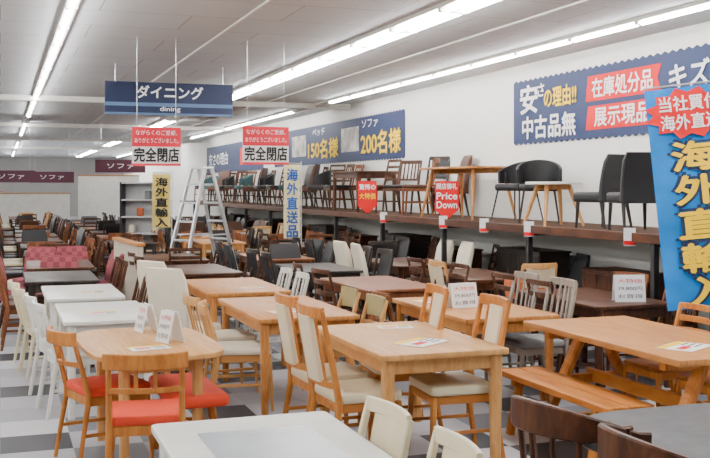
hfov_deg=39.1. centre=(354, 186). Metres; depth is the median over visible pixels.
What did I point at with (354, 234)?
chair
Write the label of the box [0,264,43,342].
spindle chair
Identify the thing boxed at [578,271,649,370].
spindle chair
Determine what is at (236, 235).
dining chair
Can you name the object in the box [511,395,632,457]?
chair
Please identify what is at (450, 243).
upholstered chair
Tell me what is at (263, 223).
upholstered chair
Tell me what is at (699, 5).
fluorescent light strip
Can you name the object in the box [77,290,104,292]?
sheet
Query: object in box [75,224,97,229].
dining table
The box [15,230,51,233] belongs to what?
dining table
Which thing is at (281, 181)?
chair
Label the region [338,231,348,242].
chair
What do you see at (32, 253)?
chair
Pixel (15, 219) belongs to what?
chair
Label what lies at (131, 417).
chair
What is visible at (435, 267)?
wood chair
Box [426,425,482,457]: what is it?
dining chair
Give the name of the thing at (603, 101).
banner
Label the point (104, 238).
dining table
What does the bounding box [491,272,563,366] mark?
chair
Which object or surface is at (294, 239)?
dining chair
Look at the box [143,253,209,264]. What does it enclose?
dining table
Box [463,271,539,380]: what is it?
slatted chair
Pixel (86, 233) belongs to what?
slat-back chair
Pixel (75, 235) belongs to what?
dining chair
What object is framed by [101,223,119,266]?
dining chair
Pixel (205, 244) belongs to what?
dining table
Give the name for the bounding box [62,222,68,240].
spindle chair
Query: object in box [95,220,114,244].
dining chair
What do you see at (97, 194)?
screen
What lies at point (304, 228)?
base cabinet
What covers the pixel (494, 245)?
chair
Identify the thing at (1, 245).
upholstered chair
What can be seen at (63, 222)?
upholstered chair
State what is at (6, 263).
dining chair
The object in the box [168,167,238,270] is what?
stepladder
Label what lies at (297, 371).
chair
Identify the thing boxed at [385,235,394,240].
dining chair
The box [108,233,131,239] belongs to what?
dining table
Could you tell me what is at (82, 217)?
upholstered chair
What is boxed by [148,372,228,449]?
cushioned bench
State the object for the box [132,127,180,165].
sale sign
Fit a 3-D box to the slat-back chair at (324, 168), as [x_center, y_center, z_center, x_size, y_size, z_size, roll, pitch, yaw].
[-0.857,0.001,21.789,0.560,0.882,0.457,0,0,10]
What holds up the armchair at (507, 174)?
on the display platform
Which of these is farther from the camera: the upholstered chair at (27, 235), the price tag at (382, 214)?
the upholstered chair at (27, 235)
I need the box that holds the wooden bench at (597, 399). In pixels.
[502,366,654,457]
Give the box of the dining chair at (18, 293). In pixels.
[12,285,66,380]
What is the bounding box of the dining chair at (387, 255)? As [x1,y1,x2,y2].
[360,248,393,320]
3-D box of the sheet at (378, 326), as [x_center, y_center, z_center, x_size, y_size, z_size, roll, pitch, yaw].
[0.276,0.977,6.995,0.240,0.002,0.168,0,0,-10]
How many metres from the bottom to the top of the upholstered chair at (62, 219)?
0.927 m
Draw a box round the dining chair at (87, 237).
[84,236,91,254]
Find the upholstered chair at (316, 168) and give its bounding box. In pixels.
[300,164,319,207]
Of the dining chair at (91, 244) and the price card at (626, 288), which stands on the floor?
the dining chair at (91, 244)
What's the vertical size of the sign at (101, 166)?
1.320 m
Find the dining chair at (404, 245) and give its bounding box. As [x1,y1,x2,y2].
[370,237,410,278]
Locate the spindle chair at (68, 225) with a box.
[63,223,71,242]
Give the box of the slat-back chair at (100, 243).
[93,239,102,266]
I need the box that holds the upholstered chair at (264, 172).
[242,168,267,204]
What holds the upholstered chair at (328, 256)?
on the floor
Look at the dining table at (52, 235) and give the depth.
20.21 m
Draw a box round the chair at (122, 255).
[112,253,123,284]
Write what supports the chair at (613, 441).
on the floor
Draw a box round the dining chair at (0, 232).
[0,232,16,247]
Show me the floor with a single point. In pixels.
(25, 431)
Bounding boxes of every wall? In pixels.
[0,157,123,215]
[124,21,709,330]
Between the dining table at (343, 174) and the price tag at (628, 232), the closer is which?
the price tag at (628, 232)
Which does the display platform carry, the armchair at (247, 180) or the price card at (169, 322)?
the armchair at (247, 180)
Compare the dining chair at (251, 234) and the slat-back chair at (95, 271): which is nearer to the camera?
the slat-back chair at (95, 271)
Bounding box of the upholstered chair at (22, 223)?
[19,221,39,229]
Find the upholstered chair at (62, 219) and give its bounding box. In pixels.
[57,218,63,237]
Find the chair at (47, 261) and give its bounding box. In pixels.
[37,255,78,293]
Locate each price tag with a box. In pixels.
[380,212,386,222]
[439,216,446,228]
[480,218,488,231]
[524,221,533,236]
[624,224,635,245]
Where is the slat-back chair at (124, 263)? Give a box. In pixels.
[114,260,127,292]
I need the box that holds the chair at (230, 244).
[191,243,232,310]
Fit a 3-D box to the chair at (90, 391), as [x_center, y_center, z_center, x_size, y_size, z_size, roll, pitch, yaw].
[-1.616,1.285,6.249,0.594,0.835,0.442,0,0,-36]
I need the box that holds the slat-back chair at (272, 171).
[253,170,275,203]
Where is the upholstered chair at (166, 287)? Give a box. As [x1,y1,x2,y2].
[146,267,220,372]
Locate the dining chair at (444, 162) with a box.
[410,156,449,214]
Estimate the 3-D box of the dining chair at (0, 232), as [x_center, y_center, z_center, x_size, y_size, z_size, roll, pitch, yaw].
[-7.087,1.284,20.576,0.545,0.837,0.457,0,0,-14]
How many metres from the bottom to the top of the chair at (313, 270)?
0.915 m
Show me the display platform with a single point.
(650, 236)
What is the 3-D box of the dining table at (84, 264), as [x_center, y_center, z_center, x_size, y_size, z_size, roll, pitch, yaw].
[-3.780,1.340,12.771,0.800,0.720,1.400,0,0,-18]
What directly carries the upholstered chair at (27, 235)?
on the floor
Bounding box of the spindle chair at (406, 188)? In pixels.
[401,158,439,215]
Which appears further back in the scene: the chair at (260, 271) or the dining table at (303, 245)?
the dining table at (303, 245)
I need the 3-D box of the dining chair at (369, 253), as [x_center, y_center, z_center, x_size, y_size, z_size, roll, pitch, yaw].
[-0.070,1.231,12.725,0.561,0.942,0.457,0,0,-14]
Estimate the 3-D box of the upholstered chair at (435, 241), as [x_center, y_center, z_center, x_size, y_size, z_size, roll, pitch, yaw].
[1.008,1.239,15.521,0.564,0.927,0.460,0,0,-6]
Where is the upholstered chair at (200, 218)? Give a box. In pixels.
[193,216,205,222]
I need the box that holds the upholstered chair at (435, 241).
[413,236,439,276]
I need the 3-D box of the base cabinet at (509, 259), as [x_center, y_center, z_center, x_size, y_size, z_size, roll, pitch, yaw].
[2.213,1.239,12.564,0.475,0.922,1.130,0,0,-20]
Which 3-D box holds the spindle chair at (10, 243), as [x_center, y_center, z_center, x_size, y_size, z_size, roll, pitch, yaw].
[-7.552,1.257,21.817,0.576,0.890,0.468,0,0,-25]
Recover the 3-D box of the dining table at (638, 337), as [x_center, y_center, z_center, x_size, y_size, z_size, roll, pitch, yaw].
[1.944,1.340,6.632,0.880,0.720,1.800,0,0,-20]
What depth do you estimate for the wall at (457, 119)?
15.01 m
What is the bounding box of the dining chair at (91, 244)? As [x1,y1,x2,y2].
[87,238,94,260]
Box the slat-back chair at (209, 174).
[194,173,214,200]
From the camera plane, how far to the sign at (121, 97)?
13.96 m
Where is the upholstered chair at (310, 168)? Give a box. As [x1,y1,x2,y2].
[304,166,313,205]
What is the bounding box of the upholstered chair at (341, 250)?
[333,241,352,308]
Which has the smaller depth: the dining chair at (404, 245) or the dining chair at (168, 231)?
the dining chair at (404, 245)
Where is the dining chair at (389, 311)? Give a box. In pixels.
[368,289,444,372]
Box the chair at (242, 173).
[225,173,245,201]
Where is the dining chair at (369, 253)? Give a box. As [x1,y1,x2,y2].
[330,246,372,307]
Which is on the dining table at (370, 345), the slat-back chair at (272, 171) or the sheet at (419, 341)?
the sheet at (419, 341)
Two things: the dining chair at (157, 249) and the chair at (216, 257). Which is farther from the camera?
the dining chair at (157, 249)
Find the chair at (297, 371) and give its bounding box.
[274,291,370,438]
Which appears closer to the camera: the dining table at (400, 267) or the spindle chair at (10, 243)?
the dining table at (400, 267)
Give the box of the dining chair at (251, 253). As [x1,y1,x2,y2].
[246,248,296,288]
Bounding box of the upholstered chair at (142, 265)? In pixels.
[137,260,201,320]
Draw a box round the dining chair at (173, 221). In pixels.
[170,220,176,229]
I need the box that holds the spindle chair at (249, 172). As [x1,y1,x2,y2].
[232,171,256,202]
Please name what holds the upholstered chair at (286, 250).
on the floor
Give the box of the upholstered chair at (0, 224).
[0,224,14,240]
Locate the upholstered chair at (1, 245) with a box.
[0,238,18,258]
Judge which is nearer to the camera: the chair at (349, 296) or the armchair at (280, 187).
the chair at (349, 296)
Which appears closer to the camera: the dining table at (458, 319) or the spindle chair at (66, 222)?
the dining table at (458, 319)
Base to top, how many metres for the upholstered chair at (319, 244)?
0.927 m
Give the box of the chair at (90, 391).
[46,325,153,457]
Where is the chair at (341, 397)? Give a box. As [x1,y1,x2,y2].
[296,300,401,440]
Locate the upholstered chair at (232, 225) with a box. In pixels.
[223,221,246,244]
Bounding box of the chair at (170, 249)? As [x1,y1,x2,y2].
[168,248,201,264]
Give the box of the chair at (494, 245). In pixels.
[479,244,499,295]
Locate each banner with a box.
[207,141,263,172]
[275,109,404,167]
[514,43,709,145]
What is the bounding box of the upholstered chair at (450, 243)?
[406,239,453,281]
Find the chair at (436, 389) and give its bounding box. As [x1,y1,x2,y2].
[407,293,510,457]
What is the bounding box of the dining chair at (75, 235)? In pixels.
[71,229,77,245]
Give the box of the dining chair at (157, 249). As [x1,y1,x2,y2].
[146,230,161,252]
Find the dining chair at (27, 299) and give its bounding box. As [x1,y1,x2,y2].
[24,293,95,404]
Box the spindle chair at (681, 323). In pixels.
[618,290,686,380]
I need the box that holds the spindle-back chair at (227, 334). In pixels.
[182,293,258,392]
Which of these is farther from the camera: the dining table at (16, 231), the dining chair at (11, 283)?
the dining table at (16, 231)
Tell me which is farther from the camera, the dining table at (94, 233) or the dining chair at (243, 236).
the dining table at (94, 233)
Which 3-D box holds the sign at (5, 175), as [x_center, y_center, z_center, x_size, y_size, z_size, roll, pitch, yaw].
[-9.751,-0.915,28.371,1.300,1.570,0.024,0,0,-20]
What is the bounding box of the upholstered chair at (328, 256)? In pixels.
[317,241,334,301]
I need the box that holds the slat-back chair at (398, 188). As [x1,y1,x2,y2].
[382,160,421,214]
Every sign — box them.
[0,170,34,181]
[30,172,73,182]
[95,123,144,172]
[105,63,232,116]
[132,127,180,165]
[242,126,288,164]
[358,181,376,213]
[435,181,458,218]
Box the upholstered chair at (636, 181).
[606,152,655,231]
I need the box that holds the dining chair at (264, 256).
[260,251,311,297]
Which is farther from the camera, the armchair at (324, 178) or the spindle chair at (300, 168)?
the spindle chair at (300, 168)
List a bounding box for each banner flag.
[152,171,171,240]
[284,161,313,295]
[643,81,709,310]
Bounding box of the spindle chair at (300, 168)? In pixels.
[274,168,300,205]
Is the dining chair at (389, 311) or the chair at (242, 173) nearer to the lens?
the dining chair at (389, 311)
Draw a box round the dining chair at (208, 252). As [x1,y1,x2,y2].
[181,231,211,263]
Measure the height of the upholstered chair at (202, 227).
0.927 m
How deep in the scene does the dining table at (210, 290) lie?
9.56 m
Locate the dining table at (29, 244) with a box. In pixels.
[27,242,55,248]
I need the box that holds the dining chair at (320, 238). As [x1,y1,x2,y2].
[303,232,322,256]
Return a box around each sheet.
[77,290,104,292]
[85,310,118,314]
[125,344,170,350]
[236,286,265,288]
[266,309,295,313]
[375,325,412,328]
[391,337,449,346]
[410,298,430,302]
[655,341,709,351]
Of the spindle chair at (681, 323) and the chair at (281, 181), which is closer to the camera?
the spindle chair at (681, 323)
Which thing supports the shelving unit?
on the floor
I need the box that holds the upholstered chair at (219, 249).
[215,240,249,276]
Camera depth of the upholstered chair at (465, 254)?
12.98 m
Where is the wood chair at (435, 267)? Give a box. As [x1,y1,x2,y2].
[428,259,455,330]
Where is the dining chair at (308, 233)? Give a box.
[304,231,313,241]
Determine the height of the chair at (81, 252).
0.868 m
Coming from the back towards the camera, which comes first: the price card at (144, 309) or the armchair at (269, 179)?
the armchair at (269, 179)
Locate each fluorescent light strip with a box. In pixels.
[11,0,80,155]
[76,0,499,156]
[118,0,709,156]
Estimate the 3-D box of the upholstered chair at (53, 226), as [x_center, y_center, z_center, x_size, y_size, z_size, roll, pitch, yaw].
[-8.527,1.239,27.638,0.564,0.927,0.460,0,0,-24]
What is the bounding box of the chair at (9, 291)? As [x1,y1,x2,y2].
[0,262,36,328]
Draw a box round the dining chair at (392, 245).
[368,241,396,276]
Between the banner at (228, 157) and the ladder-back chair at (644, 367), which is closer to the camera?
the ladder-back chair at (644, 367)
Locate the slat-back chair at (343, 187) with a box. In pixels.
[322,164,354,209]
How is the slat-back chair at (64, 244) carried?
on the floor
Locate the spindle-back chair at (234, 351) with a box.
[198,300,273,410]
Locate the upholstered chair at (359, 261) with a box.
[350,243,368,301]
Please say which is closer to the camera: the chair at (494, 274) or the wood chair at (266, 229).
the chair at (494, 274)
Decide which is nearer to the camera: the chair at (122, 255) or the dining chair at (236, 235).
the chair at (122, 255)
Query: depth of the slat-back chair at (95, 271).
14.65 m
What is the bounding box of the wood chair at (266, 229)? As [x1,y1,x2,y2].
[246,226,271,251]
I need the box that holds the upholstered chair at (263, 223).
[256,220,267,246]
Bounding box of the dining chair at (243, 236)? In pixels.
[240,233,260,266]
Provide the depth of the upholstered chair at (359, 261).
12.50 m
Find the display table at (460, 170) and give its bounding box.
[419,166,516,219]
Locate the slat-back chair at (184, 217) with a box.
[182,216,192,220]
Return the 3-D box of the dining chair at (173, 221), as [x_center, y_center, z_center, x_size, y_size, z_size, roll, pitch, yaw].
[-4.297,1.231,23.319,0.457,0.942,0.561,0,0,-11]
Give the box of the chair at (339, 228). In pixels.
[338,227,351,238]
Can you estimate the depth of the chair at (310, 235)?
16.66 m
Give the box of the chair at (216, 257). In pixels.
[212,241,222,263]
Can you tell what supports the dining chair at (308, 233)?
on the floor
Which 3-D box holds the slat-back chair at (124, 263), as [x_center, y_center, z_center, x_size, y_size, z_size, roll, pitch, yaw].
[-2.783,1.261,11.003,0.560,0.882,0.457,0,0,-20]
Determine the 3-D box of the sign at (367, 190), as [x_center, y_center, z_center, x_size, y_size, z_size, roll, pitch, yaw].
[0.202,0.170,16.423,0.310,0.540,0.060,0,0,0]
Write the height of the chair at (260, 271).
0.915 m
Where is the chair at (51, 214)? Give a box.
[48,214,53,229]
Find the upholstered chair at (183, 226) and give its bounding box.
[173,223,194,247]
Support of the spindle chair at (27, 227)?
on the floor
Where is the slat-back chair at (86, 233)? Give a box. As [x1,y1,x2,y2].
[85,232,109,270]
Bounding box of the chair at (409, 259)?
[407,256,464,333]
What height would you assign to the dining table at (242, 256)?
0.720 m
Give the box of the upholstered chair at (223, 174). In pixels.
[207,171,230,201]
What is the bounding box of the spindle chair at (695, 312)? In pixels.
[643,310,698,328]
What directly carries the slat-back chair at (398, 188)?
on the display platform
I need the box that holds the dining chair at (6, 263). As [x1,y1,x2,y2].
[3,260,22,280]
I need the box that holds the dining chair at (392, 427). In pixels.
[358,395,413,457]
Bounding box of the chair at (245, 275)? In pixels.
[217,254,256,310]
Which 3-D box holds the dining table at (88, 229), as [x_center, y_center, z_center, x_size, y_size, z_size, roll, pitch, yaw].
[-6.114,1.340,23.881,0.800,0.720,1.400,0,0,-19]
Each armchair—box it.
[204,176,221,200]
[216,175,235,201]
[233,174,254,203]
[253,173,276,204]
[276,172,300,206]
[305,170,331,208]
[490,161,543,220]
[516,160,561,223]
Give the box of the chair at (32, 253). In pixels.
[7,247,55,282]
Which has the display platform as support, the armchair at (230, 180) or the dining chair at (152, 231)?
the armchair at (230, 180)
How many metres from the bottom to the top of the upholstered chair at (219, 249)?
0.927 m
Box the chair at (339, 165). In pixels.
[314,164,345,207]
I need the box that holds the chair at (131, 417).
[102,351,187,457]
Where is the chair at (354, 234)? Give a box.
[350,233,361,265]
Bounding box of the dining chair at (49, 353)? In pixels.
[31,299,111,419]
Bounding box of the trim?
[0,0,589,157]
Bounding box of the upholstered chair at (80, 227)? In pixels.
[75,227,83,245]
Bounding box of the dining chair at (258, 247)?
[235,228,263,271]
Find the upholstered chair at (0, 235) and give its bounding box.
[0,235,18,254]
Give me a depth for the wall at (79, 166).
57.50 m
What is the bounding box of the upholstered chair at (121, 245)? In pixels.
[112,237,144,300]
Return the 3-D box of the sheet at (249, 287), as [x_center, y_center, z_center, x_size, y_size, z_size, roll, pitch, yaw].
[-1.010,0.977,9.722,0.240,0.002,0.168,0,0,-40]
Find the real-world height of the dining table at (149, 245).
0.720 m
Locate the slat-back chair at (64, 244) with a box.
[39,243,68,246]
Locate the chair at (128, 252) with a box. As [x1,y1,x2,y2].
[127,251,134,265]
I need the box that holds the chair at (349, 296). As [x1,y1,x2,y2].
[287,286,360,389]
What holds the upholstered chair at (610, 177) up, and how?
on the display platform
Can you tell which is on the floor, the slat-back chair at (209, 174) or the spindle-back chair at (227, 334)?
the spindle-back chair at (227, 334)
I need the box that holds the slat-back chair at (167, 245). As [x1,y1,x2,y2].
[144,231,172,253]
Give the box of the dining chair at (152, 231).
[151,230,164,252]
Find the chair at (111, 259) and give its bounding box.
[97,249,114,283]
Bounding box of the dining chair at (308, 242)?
[304,238,338,300]
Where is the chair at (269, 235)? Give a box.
[268,234,278,243]
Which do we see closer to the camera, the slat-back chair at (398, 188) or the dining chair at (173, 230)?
the slat-back chair at (398, 188)
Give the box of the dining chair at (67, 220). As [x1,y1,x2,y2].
[66,219,84,245]
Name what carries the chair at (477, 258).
on the floor
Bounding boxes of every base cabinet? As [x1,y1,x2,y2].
[227,214,249,220]
[248,220,254,226]
[261,218,283,233]
[302,226,309,238]
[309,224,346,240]
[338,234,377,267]
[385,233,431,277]
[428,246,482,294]
[495,246,571,313]
[581,266,664,299]
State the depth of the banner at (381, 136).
20.60 m
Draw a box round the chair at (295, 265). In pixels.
[293,261,348,308]
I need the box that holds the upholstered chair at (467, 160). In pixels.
[430,155,472,215]
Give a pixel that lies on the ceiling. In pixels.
(144, 39)
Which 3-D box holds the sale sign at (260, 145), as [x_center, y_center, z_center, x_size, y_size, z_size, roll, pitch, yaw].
[-1.035,-0.980,11.618,0.550,1.440,0.020,0,0,-20]
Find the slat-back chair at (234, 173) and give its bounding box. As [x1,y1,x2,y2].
[226,172,238,201]
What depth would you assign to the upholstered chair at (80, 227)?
19.22 m
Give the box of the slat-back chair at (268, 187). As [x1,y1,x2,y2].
[265,182,283,205]
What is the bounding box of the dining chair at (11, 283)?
[8,279,57,369]
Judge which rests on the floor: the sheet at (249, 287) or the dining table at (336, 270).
the dining table at (336, 270)
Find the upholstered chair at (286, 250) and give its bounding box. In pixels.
[269,243,314,297]
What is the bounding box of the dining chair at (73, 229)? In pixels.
[68,228,74,245]
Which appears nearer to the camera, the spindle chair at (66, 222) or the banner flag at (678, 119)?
the banner flag at (678, 119)
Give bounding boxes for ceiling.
[0,0,709,157]
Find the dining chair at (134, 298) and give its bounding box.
[131,276,144,301]
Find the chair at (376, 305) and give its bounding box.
[333,293,388,367]
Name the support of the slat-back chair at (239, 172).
on the display platform
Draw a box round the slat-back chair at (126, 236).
[119,234,143,253]
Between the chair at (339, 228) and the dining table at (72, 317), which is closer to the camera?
the dining table at (72, 317)
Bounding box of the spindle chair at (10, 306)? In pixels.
[0,268,43,350]
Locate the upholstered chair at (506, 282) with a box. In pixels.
[504,278,567,360]
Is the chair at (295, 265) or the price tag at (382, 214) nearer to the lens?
the chair at (295, 265)
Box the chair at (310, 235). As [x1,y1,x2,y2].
[309,234,335,263]
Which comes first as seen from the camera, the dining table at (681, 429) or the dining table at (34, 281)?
the dining table at (681, 429)
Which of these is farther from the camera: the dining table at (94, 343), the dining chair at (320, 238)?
the dining chair at (320, 238)
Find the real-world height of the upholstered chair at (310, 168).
0.927 m
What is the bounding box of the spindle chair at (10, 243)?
[0,230,16,245]
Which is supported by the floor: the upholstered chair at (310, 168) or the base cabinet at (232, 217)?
the base cabinet at (232, 217)
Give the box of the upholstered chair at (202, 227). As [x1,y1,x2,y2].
[198,221,207,257]
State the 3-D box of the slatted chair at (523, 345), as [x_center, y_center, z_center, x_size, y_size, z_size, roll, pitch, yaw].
[1.480,1.226,8.112,0.561,0.952,0.457,0,0,-20]
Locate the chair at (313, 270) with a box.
[311,267,367,358]
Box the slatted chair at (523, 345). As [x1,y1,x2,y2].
[502,276,577,395]
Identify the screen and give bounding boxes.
[0,193,69,226]
[77,175,139,219]
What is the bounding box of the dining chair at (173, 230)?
[173,230,199,255]
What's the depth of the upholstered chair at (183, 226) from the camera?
21.63 m
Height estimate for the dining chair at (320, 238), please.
0.837 m
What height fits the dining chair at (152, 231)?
0.837 m
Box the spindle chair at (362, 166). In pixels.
[332,164,364,209]
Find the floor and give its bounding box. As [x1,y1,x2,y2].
[0,216,707,457]
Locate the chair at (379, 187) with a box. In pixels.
[363,159,401,212]
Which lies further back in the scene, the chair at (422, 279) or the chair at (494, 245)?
the chair at (494, 245)
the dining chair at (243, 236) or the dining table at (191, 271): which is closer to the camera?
the dining table at (191, 271)
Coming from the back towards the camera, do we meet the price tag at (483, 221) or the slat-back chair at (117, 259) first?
the price tag at (483, 221)
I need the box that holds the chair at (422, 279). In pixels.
[390,258,438,321]
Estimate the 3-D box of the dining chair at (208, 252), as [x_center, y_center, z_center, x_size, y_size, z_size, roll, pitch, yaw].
[-3.085,1.284,19.404,0.457,0.837,0.545,0,0,-33]
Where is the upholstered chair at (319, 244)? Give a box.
[311,239,323,298]
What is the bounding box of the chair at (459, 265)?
[407,263,469,333]
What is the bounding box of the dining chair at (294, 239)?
[292,236,319,286]
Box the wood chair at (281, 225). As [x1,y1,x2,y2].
[261,223,283,246]
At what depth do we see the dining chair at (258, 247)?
18.21 m
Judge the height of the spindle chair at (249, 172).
0.890 m
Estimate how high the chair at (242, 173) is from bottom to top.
0.915 m
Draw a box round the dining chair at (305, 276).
[249,271,309,362]
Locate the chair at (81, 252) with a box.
[56,246,87,259]
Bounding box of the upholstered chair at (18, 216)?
[16,215,33,222]
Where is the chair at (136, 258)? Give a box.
[133,255,143,275]
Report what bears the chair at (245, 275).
on the floor
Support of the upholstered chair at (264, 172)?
on the display platform
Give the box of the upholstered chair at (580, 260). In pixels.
[567,253,590,316]
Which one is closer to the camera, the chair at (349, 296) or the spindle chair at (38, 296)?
the chair at (349, 296)
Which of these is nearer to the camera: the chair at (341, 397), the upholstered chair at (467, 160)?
the chair at (341, 397)
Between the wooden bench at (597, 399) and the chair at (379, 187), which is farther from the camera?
the chair at (379, 187)
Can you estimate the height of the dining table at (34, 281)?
0.720 m
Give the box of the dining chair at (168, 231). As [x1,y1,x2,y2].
[166,228,198,254]
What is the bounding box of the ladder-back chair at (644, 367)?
[622,302,709,406]
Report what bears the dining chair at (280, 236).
on the floor
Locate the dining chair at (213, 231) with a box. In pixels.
[211,230,238,263]
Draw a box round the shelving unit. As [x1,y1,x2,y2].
[120,182,169,251]
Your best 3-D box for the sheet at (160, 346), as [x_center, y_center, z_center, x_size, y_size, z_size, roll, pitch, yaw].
[-1.256,0.977,6.080,0.240,0.002,0.168,0,0,-30]
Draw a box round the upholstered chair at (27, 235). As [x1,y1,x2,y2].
[21,230,47,241]
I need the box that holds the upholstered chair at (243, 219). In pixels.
[241,218,244,228]
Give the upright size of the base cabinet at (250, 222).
0.822 m
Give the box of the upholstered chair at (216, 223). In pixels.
[205,219,222,226]
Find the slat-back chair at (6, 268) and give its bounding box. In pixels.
[5,267,23,270]
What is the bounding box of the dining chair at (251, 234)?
[235,227,254,268]
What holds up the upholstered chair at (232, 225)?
on the floor
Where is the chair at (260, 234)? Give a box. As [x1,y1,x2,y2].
[259,233,269,252]
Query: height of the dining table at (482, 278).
0.720 m
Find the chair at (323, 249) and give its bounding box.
[314,249,365,291]
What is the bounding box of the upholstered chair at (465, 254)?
[445,241,474,286]
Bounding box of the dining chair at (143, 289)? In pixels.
[91,273,148,372]
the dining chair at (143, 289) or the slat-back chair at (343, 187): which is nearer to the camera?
the dining chair at (143, 289)
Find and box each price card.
[134,303,157,332]
[156,309,184,343]
[447,282,477,308]
[612,275,645,301]
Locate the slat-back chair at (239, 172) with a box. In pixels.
[223,171,247,202]
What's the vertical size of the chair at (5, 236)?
0.915 m
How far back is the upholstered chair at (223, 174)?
29.54 m
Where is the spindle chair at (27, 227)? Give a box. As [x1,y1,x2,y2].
[23,225,45,229]
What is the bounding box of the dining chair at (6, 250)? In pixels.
[4,248,16,252]
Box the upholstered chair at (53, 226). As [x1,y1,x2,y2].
[51,215,56,232]
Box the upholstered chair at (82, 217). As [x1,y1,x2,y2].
[80,216,96,234]
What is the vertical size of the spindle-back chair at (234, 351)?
0.810 m
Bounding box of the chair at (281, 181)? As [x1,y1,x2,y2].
[263,168,283,204]
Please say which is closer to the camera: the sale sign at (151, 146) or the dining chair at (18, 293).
the dining chair at (18, 293)
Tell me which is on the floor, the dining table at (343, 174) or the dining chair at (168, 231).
the dining chair at (168, 231)
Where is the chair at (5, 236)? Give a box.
[0,223,13,237]
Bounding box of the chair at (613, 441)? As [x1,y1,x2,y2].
[597,423,690,457]
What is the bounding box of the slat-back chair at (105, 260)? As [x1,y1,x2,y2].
[89,234,108,274]
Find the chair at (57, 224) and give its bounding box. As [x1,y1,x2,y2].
[54,217,60,234]
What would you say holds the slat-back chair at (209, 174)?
on the display platform
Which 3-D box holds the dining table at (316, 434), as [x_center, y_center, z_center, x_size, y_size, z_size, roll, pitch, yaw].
[-0.238,1.339,3.555,0.760,0.723,1.500,0,0,-20]
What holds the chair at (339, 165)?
on the display platform
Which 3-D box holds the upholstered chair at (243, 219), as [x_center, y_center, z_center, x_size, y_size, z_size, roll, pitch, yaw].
[-3.004,1.239,24.901,0.564,0.927,0.460,0,0,-22]
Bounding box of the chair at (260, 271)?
[220,252,269,328]
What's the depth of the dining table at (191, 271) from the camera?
11.60 m
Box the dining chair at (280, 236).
[268,233,288,245]
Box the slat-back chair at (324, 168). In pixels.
[302,167,328,206]
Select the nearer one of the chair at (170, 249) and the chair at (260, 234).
the chair at (170, 249)
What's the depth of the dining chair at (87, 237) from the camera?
17.48 m
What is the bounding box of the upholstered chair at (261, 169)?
[242,169,264,202]
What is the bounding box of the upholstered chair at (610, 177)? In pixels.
[573,154,632,228]
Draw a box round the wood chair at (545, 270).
[520,263,557,288]
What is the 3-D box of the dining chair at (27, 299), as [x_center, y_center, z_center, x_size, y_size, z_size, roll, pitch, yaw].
[-2.377,1.281,8.082,0.560,0.842,0.437,0,0,-28]
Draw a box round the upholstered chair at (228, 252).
[223,243,242,277]
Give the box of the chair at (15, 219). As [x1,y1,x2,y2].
[15,219,32,226]
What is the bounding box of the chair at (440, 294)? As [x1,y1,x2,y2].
[357,283,448,426]
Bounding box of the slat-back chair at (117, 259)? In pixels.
[108,256,121,285]
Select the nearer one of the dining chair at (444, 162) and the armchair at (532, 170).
the armchair at (532, 170)
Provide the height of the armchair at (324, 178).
0.782 m
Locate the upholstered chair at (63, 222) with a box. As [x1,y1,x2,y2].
[59,219,64,239]
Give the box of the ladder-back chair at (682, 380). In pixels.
[676,371,709,395]
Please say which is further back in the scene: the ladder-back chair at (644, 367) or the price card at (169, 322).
the ladder-back chair at (644, 367)
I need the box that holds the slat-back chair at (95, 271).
[92,241,106,278]
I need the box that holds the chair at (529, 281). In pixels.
[526,277,605,387]
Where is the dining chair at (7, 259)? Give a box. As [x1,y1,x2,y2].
[0,249,22,260]
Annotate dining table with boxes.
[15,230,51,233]
[15,233,57,237]
[15,238,62,257]
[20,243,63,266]
[23,270,99,349]
[26,259,94,271]
[27,242,55,248]
[41,284,124,379]
[54,301,157,419]
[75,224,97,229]
[76,327,223,457]
[82,227,97,237]
[89,230,105,266]
[96,235,144,275]
[106,239,157,253]
[108,233,131,239]
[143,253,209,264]
[151,411,392,457]
[166,264,243,327]
[179,234,218,264]
[186,277,291,369]
[188,239,245,257]
[218,295,359,414]
[237,253,314,275]
[251,237,304,251]
[275,263,362,308]
[279,242,326,253]
[318,321,508,457]
[320,276,431,320]
[331,171,397,211]
[361,257,450,307]
[392,296,558,413]
[418,268,513,295]
[519,287,671,387]
[523,316,709,415]
[583,403,709,457]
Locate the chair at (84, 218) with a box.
[83,218,100,225]
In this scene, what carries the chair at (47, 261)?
on the floor
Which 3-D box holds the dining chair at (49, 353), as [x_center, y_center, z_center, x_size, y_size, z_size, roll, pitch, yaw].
[-2.159,1.281,7.587,0.560,0.842,0.437,0,0,-28]
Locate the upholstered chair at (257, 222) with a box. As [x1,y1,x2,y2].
[253,220,260,225]
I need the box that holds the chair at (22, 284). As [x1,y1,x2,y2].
[0,256,25,312]
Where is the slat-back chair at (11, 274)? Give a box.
[0,250,22,302]
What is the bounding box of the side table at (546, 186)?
[522,182,584,225]
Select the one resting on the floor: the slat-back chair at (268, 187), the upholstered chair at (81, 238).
the upholstered chair at (81, 238)
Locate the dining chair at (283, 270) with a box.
[235,267,292,344]
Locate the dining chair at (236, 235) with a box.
[233,232,261,264]
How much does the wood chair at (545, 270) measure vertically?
0.922 m
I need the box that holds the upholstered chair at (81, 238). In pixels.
[76,229,85,245]
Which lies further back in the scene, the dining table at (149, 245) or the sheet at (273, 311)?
the dining table at (149, 245)
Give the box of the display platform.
[180,200,659,321]
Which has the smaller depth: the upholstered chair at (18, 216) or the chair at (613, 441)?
the chair at (613, 441)
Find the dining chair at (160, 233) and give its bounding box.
[157,231,177,252]
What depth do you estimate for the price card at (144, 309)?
6.77 m
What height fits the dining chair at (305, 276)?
0.842 m
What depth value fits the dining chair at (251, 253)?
12.28 m

